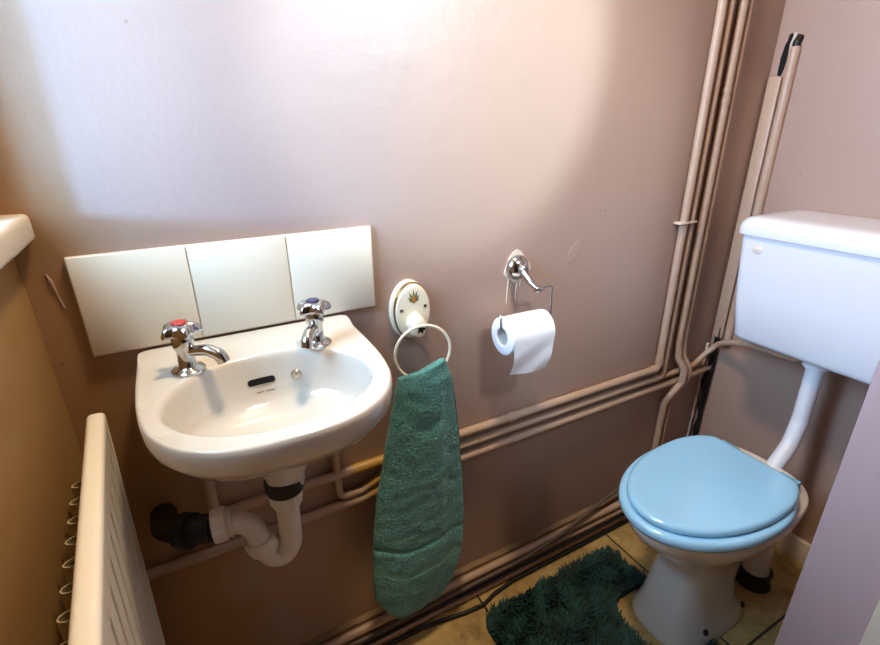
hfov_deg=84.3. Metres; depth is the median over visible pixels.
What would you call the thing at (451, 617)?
cable
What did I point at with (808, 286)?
cistern
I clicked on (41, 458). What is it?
wall
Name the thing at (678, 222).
clip
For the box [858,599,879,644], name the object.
trim
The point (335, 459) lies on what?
supply pipe
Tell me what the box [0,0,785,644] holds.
wall
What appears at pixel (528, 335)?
toilet roll
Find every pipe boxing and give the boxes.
[712,76,782,338]
[723,32,803,345]
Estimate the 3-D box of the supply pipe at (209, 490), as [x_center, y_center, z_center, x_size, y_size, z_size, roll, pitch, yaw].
[0.110,-0.563,0.863,1.254,1.778,0.024,-12,25,-26]
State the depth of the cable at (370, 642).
1.35 m
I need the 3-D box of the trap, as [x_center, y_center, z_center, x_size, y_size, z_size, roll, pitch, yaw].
[-0.295,0.344,0.803,0.144,0.154,0.056,-7,23,-16]
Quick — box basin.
[135,315,392,500]
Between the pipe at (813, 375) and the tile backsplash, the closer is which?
the tile backsplash
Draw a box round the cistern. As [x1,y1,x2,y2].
[734,210,879,384]
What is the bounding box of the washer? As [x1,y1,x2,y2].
[263,480,303,500]
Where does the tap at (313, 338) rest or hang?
on the basin
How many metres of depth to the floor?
1.32 m
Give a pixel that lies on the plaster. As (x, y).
(576, 247)
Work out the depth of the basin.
0.73 m
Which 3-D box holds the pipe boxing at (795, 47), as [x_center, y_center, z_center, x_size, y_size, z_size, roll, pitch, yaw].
[0.899,-0.327,1.368,0.028,0.854,0.026,8,24,21]
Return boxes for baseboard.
[300,493,618,644]
[775,532,810,564]
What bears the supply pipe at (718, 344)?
attached to the supply pipe at (188, 560)
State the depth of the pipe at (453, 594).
1.34 m
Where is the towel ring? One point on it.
(409, 306)
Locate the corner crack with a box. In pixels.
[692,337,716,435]
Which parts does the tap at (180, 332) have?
handle, spout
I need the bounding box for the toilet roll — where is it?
[492,309,554,374]
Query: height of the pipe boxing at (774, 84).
0.741 m
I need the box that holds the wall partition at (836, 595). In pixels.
[775,359,879,644]
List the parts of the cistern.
lid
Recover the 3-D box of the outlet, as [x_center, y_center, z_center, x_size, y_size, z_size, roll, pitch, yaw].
[0.844,0.619,1.333,0.188,0.268,0.118,-12,25,-26]
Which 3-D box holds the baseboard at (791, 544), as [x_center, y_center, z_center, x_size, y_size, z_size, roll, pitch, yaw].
[1.088,0.689,1.413,0.014,0.074,0.256,-12,25,-26]
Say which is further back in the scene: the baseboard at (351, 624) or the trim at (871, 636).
the baseboard at (351, 624)
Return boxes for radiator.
[56,413,165,644]
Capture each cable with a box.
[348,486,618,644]
[363,513,624,644]
[385,519,627,644]
[695,328,720,434]
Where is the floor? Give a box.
[382,518,803,644]
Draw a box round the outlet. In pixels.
[736,545,774,593]
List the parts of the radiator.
panel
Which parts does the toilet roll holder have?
arm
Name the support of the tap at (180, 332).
on the basin
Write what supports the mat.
on the floor
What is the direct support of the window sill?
in the wall at (41, 458)
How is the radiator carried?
attached to the wall at (41, 458)
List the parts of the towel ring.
plate, plate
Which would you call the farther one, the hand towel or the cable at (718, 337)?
the cable at (718, 337)
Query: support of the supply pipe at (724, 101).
attached to the wall at (467, 135)
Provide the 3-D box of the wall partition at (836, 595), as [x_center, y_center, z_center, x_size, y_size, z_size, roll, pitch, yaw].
[1.138,-0.111,0.419,0.508,2.300,0.894,-12,25,-26]
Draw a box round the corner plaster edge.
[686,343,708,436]
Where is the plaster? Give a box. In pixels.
[567,239,581,262]
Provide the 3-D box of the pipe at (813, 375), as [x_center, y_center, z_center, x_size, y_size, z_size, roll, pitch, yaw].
[0.900,0.240,1.238,0.137,0.311,0.060,-12,25,-26]
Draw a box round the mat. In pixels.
[485,545,720,644]
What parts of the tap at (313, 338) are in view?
spout, handle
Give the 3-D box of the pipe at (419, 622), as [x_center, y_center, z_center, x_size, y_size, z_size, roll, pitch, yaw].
[0.176,0.730,1.393,1.628,0.026,0.028,-12,25,-26]
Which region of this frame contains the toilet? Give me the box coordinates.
[618,435,808,644]
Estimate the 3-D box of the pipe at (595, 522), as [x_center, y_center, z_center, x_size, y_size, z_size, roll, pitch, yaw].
[0.173,0.706,1.388,1.628,0.019,0.019,-12,25,-26]
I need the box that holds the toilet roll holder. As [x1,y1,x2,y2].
[499,250,552,329]
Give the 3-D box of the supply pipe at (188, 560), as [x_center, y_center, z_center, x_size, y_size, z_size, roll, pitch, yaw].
[0.159,0.309,1.239,1.658,0.039,0.024,-12,25,-26]
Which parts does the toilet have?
seat, lid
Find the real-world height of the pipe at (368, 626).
0.021 m
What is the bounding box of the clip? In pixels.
[673,221,697,224]
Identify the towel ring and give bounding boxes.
[389,279,450,375]
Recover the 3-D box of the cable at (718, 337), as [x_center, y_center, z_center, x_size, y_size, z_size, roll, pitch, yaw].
[0.885,0.257,1.623,0.012,0.520,0.014,6,23,15]
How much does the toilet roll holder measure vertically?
0.149 m
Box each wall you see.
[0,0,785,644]
[0,257,82,644]
[690,0,879,543]
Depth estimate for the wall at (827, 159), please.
1.25 m
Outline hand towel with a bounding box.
[372,358,463,618]
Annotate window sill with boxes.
[0,214,34,269]
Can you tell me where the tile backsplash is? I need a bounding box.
[64,226,375,356]
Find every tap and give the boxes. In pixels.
[161,319,229,377]
[297,297,331,349]
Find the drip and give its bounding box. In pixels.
[45,274,65,308]
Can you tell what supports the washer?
in the basin
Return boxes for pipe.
[146,364,710,580]
[150,503,213,549]
[200,0,727,512]
[321,500,620,644]
[331,0,735,498]
[343,507,622,644]
[360,512,625,644]
[651,0,748,449]
[659,0,753,445]
[663,340,799,377]
[767,361,828,468]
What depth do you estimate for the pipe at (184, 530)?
0.76 m
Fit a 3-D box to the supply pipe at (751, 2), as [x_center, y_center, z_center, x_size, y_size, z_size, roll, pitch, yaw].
[0.745,-0.451,1.269,0.060,2.300,0.032,1,22,3]
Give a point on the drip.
(51, 283)
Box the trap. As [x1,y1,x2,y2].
[209,491,302,566]
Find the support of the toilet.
on the floor

